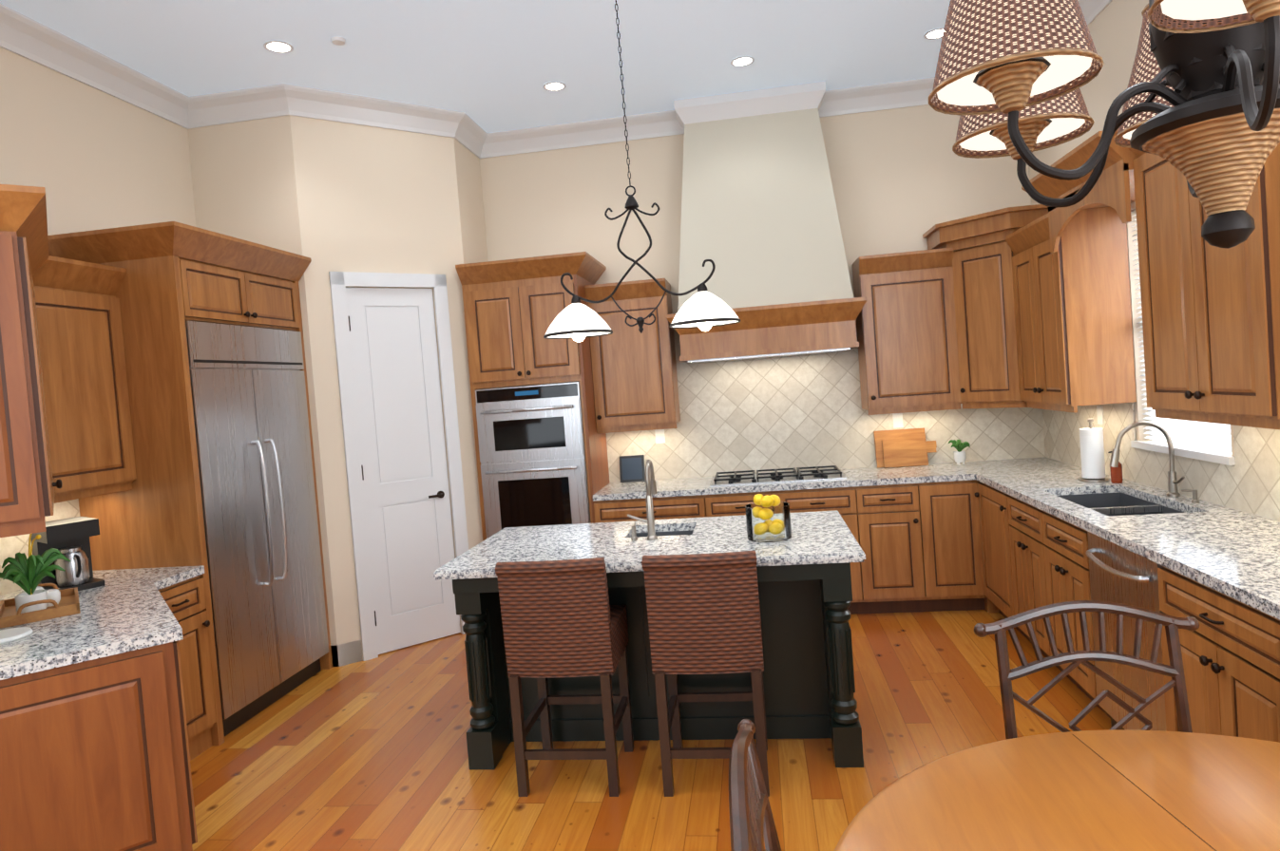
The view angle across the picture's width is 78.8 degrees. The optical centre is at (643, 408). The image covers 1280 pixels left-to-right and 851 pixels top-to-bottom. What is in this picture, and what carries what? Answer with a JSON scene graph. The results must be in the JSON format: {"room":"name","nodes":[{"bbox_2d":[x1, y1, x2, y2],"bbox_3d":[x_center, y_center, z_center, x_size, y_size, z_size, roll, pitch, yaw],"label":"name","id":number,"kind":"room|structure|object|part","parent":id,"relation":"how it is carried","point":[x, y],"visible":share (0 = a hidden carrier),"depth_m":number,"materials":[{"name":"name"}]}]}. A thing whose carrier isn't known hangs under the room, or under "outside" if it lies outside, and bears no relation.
{"room":"kitchen","nodes":[
{"label":"kitchen","id":0,"kind":"room"},
{"bbox_2d":[0,46,196,235],"bbox_3d":[-2.966,-0.080,4.242,0.120,3.660,1.870,-4,2,8],"label":"wall","id":1,"kind":"structure","parent":0,"point":[87,158],"depth_m":4.20,"materials":[{"name":"paint"}]},
{"bbox_2d":[171,229,303,331],"bbox_3d":[-2.573,-0.663,4.441,0.676,0.430,1.000,-4,2,8],"label":"upper cabinet","id":2,"kind":"object","parent":1,"relation":"attached to","point":[239,285],"depth_m":4.37,"materials":[{"name":"brown wood"}]},
{"bbox_2d":[0,187,216,536],"bbox_3d":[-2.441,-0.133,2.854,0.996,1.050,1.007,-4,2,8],"label":"upper cabinet","id":3,"kind":"object","parent":0,"relation":"attached to","point":[154,406],"depth_m":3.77,"materials":[{"name":"brown wood"}]},
{"bbox_2d":[187,114,339,667],"bbox_3d":[-2.495,-0.141,5.058,0.830,3.660,0.120,-4,2,8],"label":"wall","id":4,"kind":"structure","parent":0,"point":[243,181],"depth_m":4.95,"materials":[{"name":"paint"}]},
{"bbox_2d":[289,114,482,666],"bbox_3d":[-1.696,-0.210,5.315,1.089,3.660,0.120,-6,2,-37],"label":"wall","id":5,"kind":"structure","parent":0,"point":[373,200],"depth_m":5.13,"materials":[{"name":"paint"}]},
{"bbox_2d":[332,639,362,667],"bbox_3d":[-1.543,1.544,5.330,1.146,0.140,0.048,-6,2,-36],"label":"baseboard","id":6,"kind":"structure","parent":5,"relation":"attached to","point":[347,655],"depth_m":5.03,"materials":[{"name":"white"}]},
{"bbox_2d":[328,271,468,661],"bbox_3d":[-1.647,0.352,5.325,0.784,2.532,0.140,-6,2,-37],"label":"door frame","id":7,"kind":"structure","parent":5,"relation":"attached to","point":[340,282],"depth_m":5.09,"materials":[{"name":"white wood"}]},
{"bbox_2d":[345,287,460,654],"bbox_3d":[-1.633,0.396,5.309,0.447,2.428,0.452,-4,2,8],"label":"pantry door","id":8,"kind":"structure","parent":5,"relation":"in","point":[397,389],"depth_m":5.29,"materials":[{"name":"white wood"}]},
{"bbox_2d":[453,137,488,264],"bbox_3d":[-1.249,-0.261,5.870,0.120,3.660,0.540,-4,2,8],"label":"wall","id":9,"kind":"structure","parent":0,"point":[470,205],"depth_m":5.80,"materials":[{"name":"paint"}]},
{"bbox_2d":[0,0,952,133],"bbox_3d":[-0.719,-2.057,2.246,6.400,0.060,8.000,-4,2,8],"label":"ceiling","id":10,"kind":"structure","parent":0,"point":[490,66],"depth_m":4.52,"materials":[{"name":"paint"}]},
{"bbox_2d":[263,39,293,53],"bbox_3d":[-2.005,-1.987,4.277,0.154,0.006,0.154,-4,2,-1],"label":"recessed light","id":11,"kind":"object","parent":10,"relation":"in","point":[277,47],"depth_m":4.28,"materials":[{"name":"white"}]},
{"bbox_2d":[330,36,345,45],"bbox_3d":[-1.666,-2.005,4.249,0.080,0.019,0.078,-4,2,8],"label":"ceiling vent","id":12,"kind":"object","parent":10,"relation":"in","point":[337,41],"visible":1,"depth_m":4.21,"materials":[{"name":"white"}]},
{"bbox_2d":[542,81,566,91],"bbox_3d":[-0.587,-2.121,5.125,0.154,0.006,0.154,-4,2,-1],"label":"recessed light","id":13,"kind":"object","parent":10,"relation":"in","point":[551,85],"depth_m":5.13,"materials":[{"name":"white"}]},
{"bbox_2d":[0,0,1112,158],"bbox_3d":[-0.563,-1.958,2.082,5.500,0.150,7.710,-4,2,8],"label":"crown molding","id":14,"kind":"structure","parent":10,"relation":"attached to","point":[25,36],"depth_m":4.99,"materials":[{"name":"white"}]},
{"bbox_2d":[543,0,740,342],"bbox_3d":[-0.078,-1.224,3.626,0.930,1.779,0.330,-4,2,8],"label":"pendant light","id":15,"kind":"object","parent":10,"relation":"hanging from","point":[702,309],"visible":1,"depth_m":3.61,"materials":[{"name":"black metal"}]},
{"bbox_2d":[730,56,754,66],"bbox_3d":[0.627,-2.208,4.952,0.154,0.006,0.154,-4,2,-1],"label":"recessed light","id":16,"kind":"object","parent":10,"relation":"in","point":[743,61],"depth_m":4.95,"materials":[{"name":"white"}]},
{"bbox_2d":[923,27,943,39],"bbox_3d":[1.789,-2.290,4.756,0.154,0.006,0.154,-4,2,-1],"label":"recessed light","id":17,"kind":"object","parent":10,"relation":"in","point":[936,33],"depth_m":4.76,"materials":[{"name":"white"}]},
{"bbox_2d":[928,0,1279,248],"bbox_3d":[0.765,-1.163,1.085,0.814,1.874,0.787,-4,2,8],"label":"chandelier","id":18,"kind":"object","parent":10,"relation":"hanging from","point":[1198,100],"visible":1,"depth_m":1.08,"materials":[{"name":"brown wicker"}]},
{"bbox_3d":[0.510,-0.561,1.093,0.216,0.213,0.216,-4,2,-2],"label":"lamp shade","id":19,"kind":"part","parent":18,"relation":"part of","materials":[{"name":"wicker"}]},
{"bbox_3d":[0.650,-0.580,1.358,0.216,0.213,0.216,-5,2,-32],"label":"lamp shade","id":20,"kind":"part","parent":18,"relation":"part of","materials":[{"name":"wicker"}]},
{"bbox_3d":[0.668,-0.566,0.839,0.216,0.213,0.216,-3,2,28],"label":"lamp shade","id":21,"kind":"part","parent":18,"relation":"part of","materials":[{"name":"wicker"}]},
{"bbox_2d":[190,610,1111,850],"bbox_3d":[-0.437,1.651,2.359,6.400,0.060,8.000,-4,2,8],"label":"floor","id":22,"kind":"structure","parent":0,"point":[369,755],"depth_m":3.46,"materials":[{"name":"brown wood"}]},
{"bbox_2d":[0,506,155,654],"bbox_3d":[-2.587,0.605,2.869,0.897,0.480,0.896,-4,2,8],"label":"countertop","id":23,"kind":"structure","parent":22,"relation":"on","point":[122,552],"depth_m":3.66,"materials":[{"name":"grey stone"}]},
{"bbox_2d":[0,643,197,850],"bbox_3d":[-1.892,1.284,2.574,0.472,0.879,0.472,-4,2,8],"label":"base cabinet","id":24,"kind":"object","parent":22,"relation":"on","point":[103,766],"depth_m":2.60,"materials":[{"name":"brown wood"}]},
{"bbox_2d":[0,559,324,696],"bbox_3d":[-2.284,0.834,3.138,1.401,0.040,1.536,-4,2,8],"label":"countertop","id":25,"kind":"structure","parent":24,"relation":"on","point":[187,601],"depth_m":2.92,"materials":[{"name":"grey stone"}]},
{"bbox_2d":[0,627,33,644],"bbox_3d":[-2.298,0.817,2.792,0.172,0.016,0.172,-4,2,8],"label":"plate","id":26,"kind":"object","parent":25,"relation":"on","point":[7,636],"visible":1,"depth_m":2.79,"materials":[{"name":"white ceramic"}]},
{"bbox_2d":[0,583,80,629],"bbox_3d":[-2.461,0.786,3.171,0.260,0.080,0.423,-6,2,-37],"label":"wood tray","id":27,"kind":"object","parent":25,"relation":"on","point":[68,604],"visible":0.75,"depth_m":3.05,"materials":[{"name":"brown wood"}]},
{"bbox_2d":[0,534,71,613],"bbox_3d":[-2.418,0.650,3.090,0.260,0.324,0.237,-4,2,8],"label":"potted plant","id":28,"kind":"object","parent":27,"relation":"on","point":[28,575],"visible":0.96,"depth_m":3.06,"materials":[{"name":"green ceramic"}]},
{"bbox_2d":[21,586,60,607],"bbox_3d":[-2.494,0.775,3.229,0.171,0.078,0.084,-4,2,8],"label":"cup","id":29,"kind":"object","parent":27,"relation":"on","point":[53,595],"visible":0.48,"depth_m":3.20,"materials":[{"name":"white ceramic"}]},
{"bbox_2d":[30,516,105,591],"bbox_3d":[-2.635,0.671,3.570,0.279,0.310,0.200,-3,2,38],"label":"coffee maker","id":30,"kind":"object","parent":25,"relation":"on","point":[68,539],"visible":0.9,"depth_m":3.53,"materials":[{"name":"black"}]},
{"bbox_2d":[148,324,332,676],"bbox_3d":[-2.451,0.631,4.477,0.630,2.150,0.993,-4,2,8],"label":"refrigerator","id":31,"kind":"object","parent":22,"relation":"on","point":[263,508],"depth_m":4.35,"materials":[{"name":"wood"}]},
{"bbox_2d":[182,586,311,758],"bbox_3d":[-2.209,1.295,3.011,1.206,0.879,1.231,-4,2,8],"label":"base cabinet","id":32,"kind":"object","parent":22,"relation":"on","point":[237,669],"depth_m":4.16,"materials":[{"name":"brown wood"}]},
{"bbox_2d":[470,381,604,541],"bbox_3d":[-0.748,0.379,5.668,0.784,1.096,0.492,-4,2,8],"label":"double oven","id":33,"kind":"object","parent":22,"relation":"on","point":[540,458],"depth_m":5.43,"materials":[{"name":"silver metal"}]},
{"bbox_2d":[592,457,1081,498],"bbox_3d":[1.265,0.493,5.488,3.186,0.040,0.655,-4,2,8],"label":"countertop","id":34,"kind":"structure","parent":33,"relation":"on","point":[949,469],"depth_m":5.35,"materials":[{"name":"grey stone"}]},
{"bbox_2d":[619,455,645,482],"bbox_3d":[-0.089,0.460,5.970,0.190,0.200,0.050,-4,2,8],"label":"picture frame","id":35,"kind":"object","parent":34,"relation":"on","point":[631,468],"visible":0.96,"depth_m":5.96,"materials":[{"name":"black"}]},
{"bbox_2d":[709,464,847,486],"bbox_3d":[0.945,0.473,5.548,0.920,0.042,0.470,-4,2,8],"label":"cooktop","id":36,"kind":"object","parent":34,"relation":"in","point":[775,477],"depth_m":5.42,"materials":[{"name":"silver metal"}]},
{"bbox_2d":[873,427,936,468],"bbox_3d":[1.905,0.283,5.661,0.430,0.268,0.096,-4,2,8],"label":"cutting boards","id":37,"kind":"object","parent":34,"relation":"on","point":[904,448],"visible":0.98,"depth_m":5.65,"materials":[{"name":"brown wood"}]},
{"bbox_2d":[948,439,970,465],"bbox_3d":[2.237,0.307,5.514,0.140,0.179,0.121,-4,2,8],"label":"plant","id":38,"kind":"object","parent":34,"relation":"on","point":[959,446],"visible":1,"depth_m":5.49,"materials":[{"name":"green plant"}]},
{"bbox_2d":[495,557,633,797],"bbox_3d":[-0.319,1.092,3.365,0.452,0.975,0.462,-4,2,8],"label":"bar stool","id":39,"kind":"object","parent":22,"relation":"on","point":[563,619],"visible":1,"depth_m":3.17,"materials":[{"name":"brown wicker"}]},
{"bbox_2d":[592,491,718,523],"bbox_3d":[0.142,1.034,5.670,0.840,0.879,0.647,-4,2,8],"label":"base cabinet","id":40,"kind":"object","parent":22,"relation":"on","point":[665,506],"depth_m":5.34,"materials":[{"name":"brown wood"}]},
{"bbox_2d":[452,562,863,770],"bbox_3d":[0.091,1.097,3.749,1.716,0.879,0.862,-4,2,8],"label":"kitchen island","id":41,"kind":"object","parent":22,"relation":"on","point":[804,585],"depth_m":3.53,"materials":[{"name":"black paint"}]},
{"bbox_2d":[433,528,865,581],"bbox_3d":[0.024,0.648,3.506,1.810,0.040,0.520,-4,2,8],"label":"island countertop","id":42,"kind":"structure","parent":41,"relation":"on","point":[806,546],"depth_m":3.44,"materials":[{"name":"grey stone"}]},
{"bbox_2d":[745,501,791,542],"bbox_3d":[0.564,0.509,3.527,0.200,0.150,0.200,-4,2,8],"label":"glass bowl","id":43,"kind":"object","parent":42,"relation":"on","point":[752,536],"visible":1,"depth_m":3.49,"materials":[{"name":"clear glass"}]},
{"bbox_2d":[752,494,783,534],"bbox_3d":[0.564,0.475,3.525,0.152,0.181,0.140,-4,2,8],"label":"lemons","id":44,"kind":"object","parent":43,"relation":"in","point":[767,501],"visible":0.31,"depth_m":3.50,"materials":[{"name":"yellow food"}]},
{"bbox_2d":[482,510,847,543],"bbox_3d":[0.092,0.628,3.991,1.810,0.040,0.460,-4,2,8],"label":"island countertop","id":45,"kind":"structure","parent":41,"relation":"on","point":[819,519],"depth_m":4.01,"materials":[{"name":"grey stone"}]},
{"bbox_2d":[638,528,691,535],"bbox_3d":[0.099,0.726,3.924,0.340,0.177,0.330,-4,2,8],"label":"sink","id":46,"kind":"object","parent":45,"relation":"in","point":[641,531],"depth_m":4.08,"materials":[{"name":"silver metal"}]},
{"bbox_2d":[641,550,769,797],"bbox_3d":[0.279,1.049,3.280,0.452,0.975,0.462,-4,2,8],"label":"bar stool","id":47,"kind":"object","parent":22,"relation":"on","point":[703,613],"visible":0.96,"depth_m":3.08,"materials":[{"name":"brown wicker"}]},
{"bbox_2d":[728,719,781,850],"bbox_3d":[0.455,1.096,1.388,0.536,0.972,0.579,-4,2,8],"label":"dining chair","id":48,"kind":"object","parent":22,"relation":"on","point":[752,826],"visible":1,"depth_m":1.42,"materials":[{"name":"brown wood"}]},
{"bbox_2d":[718,483,878,614],"bbox_3d":[0.982,0.974,5.551,1.140,0.879,0.647,-4,2,8],"label":"base cabinet","id":49,"kind":"object","parent":22,"relation":"on","point":[851,501],"depth_m":5.17,"materials":[{"name":"brown wood"}]},
{"bbox_2d":[870,483,912,613],"bbox_3d":[1.673,0.925,5.453,0.540,0.879,0.647,-4,2,8],"label":"base cabinet","id":50,"kind":"object","parent":22,"relation":"on","point":[888,512],"depth_m":5.13,"materials":[{"name":"brown wood"}]},
{"bbox_2d":[904,479,976,612],"bbox_3d":[2.025,0.900,5.378,0.460,0.879,0.695,-4,2,8],"label":"base cabinet","id":51,"kind":"object","parent":22,"relation":"on","point":[940,512],"depth_m":5.09,"materials":[{"name":"brown wood"}]},
{"bbox_2d":[1011,533,1075,651],"bbox_3d":[2.395,1.031,4.126,0.648,0.639,0.611,-4,2,8],"label":"base cabinet","id":52,"kind":"object","parent":22,"relation":"on","point":[1022,547],"depth_m":4.17,"materials":[{"name":"brown wood"}]},
{"bbox_2d":[969,479,1140,630],"bbox_3d":[2.442,0.889,4.695,0.696,0.879,0.681,-4,2,8],"label":"base cabinet","id":53,"kind":"object","parent":22,"relation":"on","point":[998,517],"depth_m":4.51,"materials":[{"name":"brown wood"}]},
{"bbox_2d":[976,468,1144,498],"bbox_3d":[2.417,0.431,4.615,0.656,0.040,0.750,-4,2,8],"label":"countertop","id":54,"kind":"structure","parent":53,"relation":"on","point":[1039,483],"depth_m":4.40,"materials":[{"name":"grey stone"}]},
{"bbox_2d":[1078,419,1108,482],"bbox_3d":[2.538,0.231,4.412,0.150,0.352,0.150,-4,2,8],"label":"paper towel holder","id":55,"kind":"object","parent":54,"relation":"on","point":[1092,454],"visible":1,"depth_m":4.37,"materials":[{"name":"white paper"}]},
{"bbox_2d":[1108,451,1123,483],"bbox_3d":[2.594,0.319,4.287,0.064,0.176,0.055,-4,2,8],"label":"soap bottle","id":56,"kind":"object","parent":54,"relation":"on","point":[1116,475],"visible":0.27,"depth_m":4.27,"materials":[{"name":"brown plastic"}]},
{"bbox_2d":[833,729,1279,850],"bbox_3d":[1.046,1.168,1.142,1.500,0.751,1.500,-4,2,8],"label":"dining table","id":57,"kind":"object","parent":22,"relation":"on","point":[1120,791],"visible":1,"depth_m":1.58,"materials":[{"name":"brown wood"}]},
{"bbox_2d":[1033,548,1094,701],"bbox_3d":[2.331,1.049,3.666,0.648,0.639,0.601,-4,2,8],"label":"base cabinet","id":58,"kind":"object","parent":22,"relation":"on","point":[1058,581],"depth_m":3.74,"materials":[{"name":"brown wood"}]},
{"bbox_2d":[974,600,1199,739],"bbox_3d":[1.206,1.023,1.911,0.579,0.972,0.536,-4,2,8],"label":"dining chair","id":59,"kind":"object","parent":22,"relation":"on","point":[1174,669],"visible":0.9,"depth_m":2.12,"materials":[{"name":"brown wood"}]},
{"bbox_2d":[1147,555,1279,743],"bbox_3d":[2.148,0.981,2.416,0.648,0.879,0.720,-4,2,8],"label":"base cabinet","id":60,"kind":"object","parent":22,"relation":"on","point":[1232,661],"depth_m":2.44,"materials":[{"name":"brown wood"}]},
{"bbox_2d":[1075,510,1279,616],"bbox_3d":[2.154,0.509,2.724,0.656,0.040,1.389,-4,2,8],"label":"countertop","id":61,"kind":"structure","parent":60,"relation":"on","point":[1236,551],"depth_m":2.86,"materials":[{"name":"grey stone"}]},
{"bbox_2d":[1108,420,1200,503],"bbox_3d":[2.417,0.250,3.703,0.309,0.376,0.232,-4,2,8],"label":"faucet","id":62,"kind":"object","parent":61,"relation":"on","point":[1173,496],"depth_m":3.77,"materials":[{"name":"silver metal"}]},
{"bbox_2d":[479,103,1031,362],"bbox_3d":[0.841,-0.421,5.905,4.260,3.660,0.120,-4,2,8],"label":"wall","id":63,"kind":"structure","parent":0,"point":[905,180],"depth_m":5.88,"materials":[{"name":"paint"}]},
{"bbox_2d":[459,255,592,388],"bbox_3d":[-0.808,-0.599,5.736,0.784,0.845,0.647,-4,2,8],"label":"upper cabinet","id":64,"kind":"object","parent":63,"relation":"attached to","point":[509,309],"depth_m":5.42,"materials":[{"name":"brown wood"}]},
{"bbox_2d":[585,278,684,430],"bbox_3d":[-0.072,-0.388,5.791,0.585,1.020,0.352,-4,2,8],"label":"upper cabinet","id":65,"kind":"object","parent":63,"relation":"attached to","point":[636,375],"depth_m":5.62,"materials":[{"name":"brown wood"}]},
{"bbox_2d":[665,80,867,363],"bbox_3d":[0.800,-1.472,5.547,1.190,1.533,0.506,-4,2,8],"label":"range hood","id":66,"kind":"object","parent":63,"relation":"attached to","point":[758,200],"depth_m":5.43,"materials":[{"name":"beige paint"}]},
{"bbox_2d":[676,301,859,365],"bbox_3d":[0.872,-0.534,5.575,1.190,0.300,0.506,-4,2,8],"label":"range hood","id":67,"kind":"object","parent":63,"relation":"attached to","point":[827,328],"depth_m":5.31,"materials":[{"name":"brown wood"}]},
{"bbox_2d":[600,334,1046,483],"bbox_3d":[1.276,0.021,5.795,3.187,0.880,0.008,-4,2,8],"label":"backsplash","id":68,"kind":"structure","parent":63,"relation":"attached to","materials":[{"name":"tile"}]},
{"bbox_2d":[855,251,950,411],"bbox_3d":[1.851,-0.536,5.517,0.620,1.040,0.352,-4,2,8],"label":"upper cabinet","id":69,"kind":"object","parent":63,"relation":"attached to","point":[901,356],"depth_m":5.35,"materials":[{"name":"brown wood"}]},
{"bbox_2d":[1028,0,1234,457],"bbox_3d":[2.353,-0.411,1.799,0.120,3.660,7.830,-4,2,8],"label":"wall","id":70,"kind":"structure","parent":0,"point":[1115,28],"depth_m":4.19,"materials":[{"name":"paint"}]},
{"bbox_2d":[927,225,1026,407],"bbox_3d":[2.410,-0.601,5.258,0.706,1.100,0.705,-4,2,8],"label":"upper cabinet","id":71,"kind":"object","parent":70,"relation":"attached to","point":[980,316],"depth_m":5.15,"materials":[{"name":"brown wood"}]},
{"bbox_2d":[1011,206,1136,411],"bbox_3d":[2.496,-0.557,4.582,0.352,1.040,0.750,-4,2,8],"label":"upper cabinet","id":72,"kind":"object","parent":70,"relation":"attached to","point":[1073,295],"depth_m":4.23,"materials":[{"name":"brown wood"}]},
{"bbox_2d":[1039,382,1279,638],"bbox_3d":[2.589,0.162,3.646,0.008,0.530,3.910,-4,2,8],"label":"backsplash","id":73,"kind":"structure","parent":70,"relation":"attached to","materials":[{"name":"tile"}]},
{"bbox_2d":[1130,201,1231,452],"bbox_3d":[2.597,-0.450,3.780,0.040,1.253,0.800,-4,2,8],"label":"window blinds","id":74,"kind":"object","parent":70,"relation":"attached to","point":[1133,207],"visible":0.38,"depth_m":3.83,"materials":[{"name":"white plastic"}]},
{"bbox_2d":[1130,410,1235,465],"bbox_3d":[2.603,-0.428,3.780,0.120,1.305,0.880,-4,2,8],"label":"window","id":75,"kind":"structure","parent":70,"relation":"in","point":[1227,460],"depth_m":3.73,"materials":[{"name":"white wood"}]},
{"bbox_2d":[1125,138,1279,426],"bbox_3d":[2.255,-0.588,2.908,0.352,1.200,0.890,-4,2,8],"label":"upper cabinet","id":76,"kind":"object","parent":70,"relation":"attached to","point":[1211,315],"depth_m":2.92,"materials":[{"name":"brown wood"}]},
{"label":"outside","id":77,"kind":"structure","parent":0,"visible":0},
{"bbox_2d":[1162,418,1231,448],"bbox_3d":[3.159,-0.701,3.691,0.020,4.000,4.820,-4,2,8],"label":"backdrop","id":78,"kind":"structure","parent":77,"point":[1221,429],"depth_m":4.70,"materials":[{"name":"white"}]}
]}

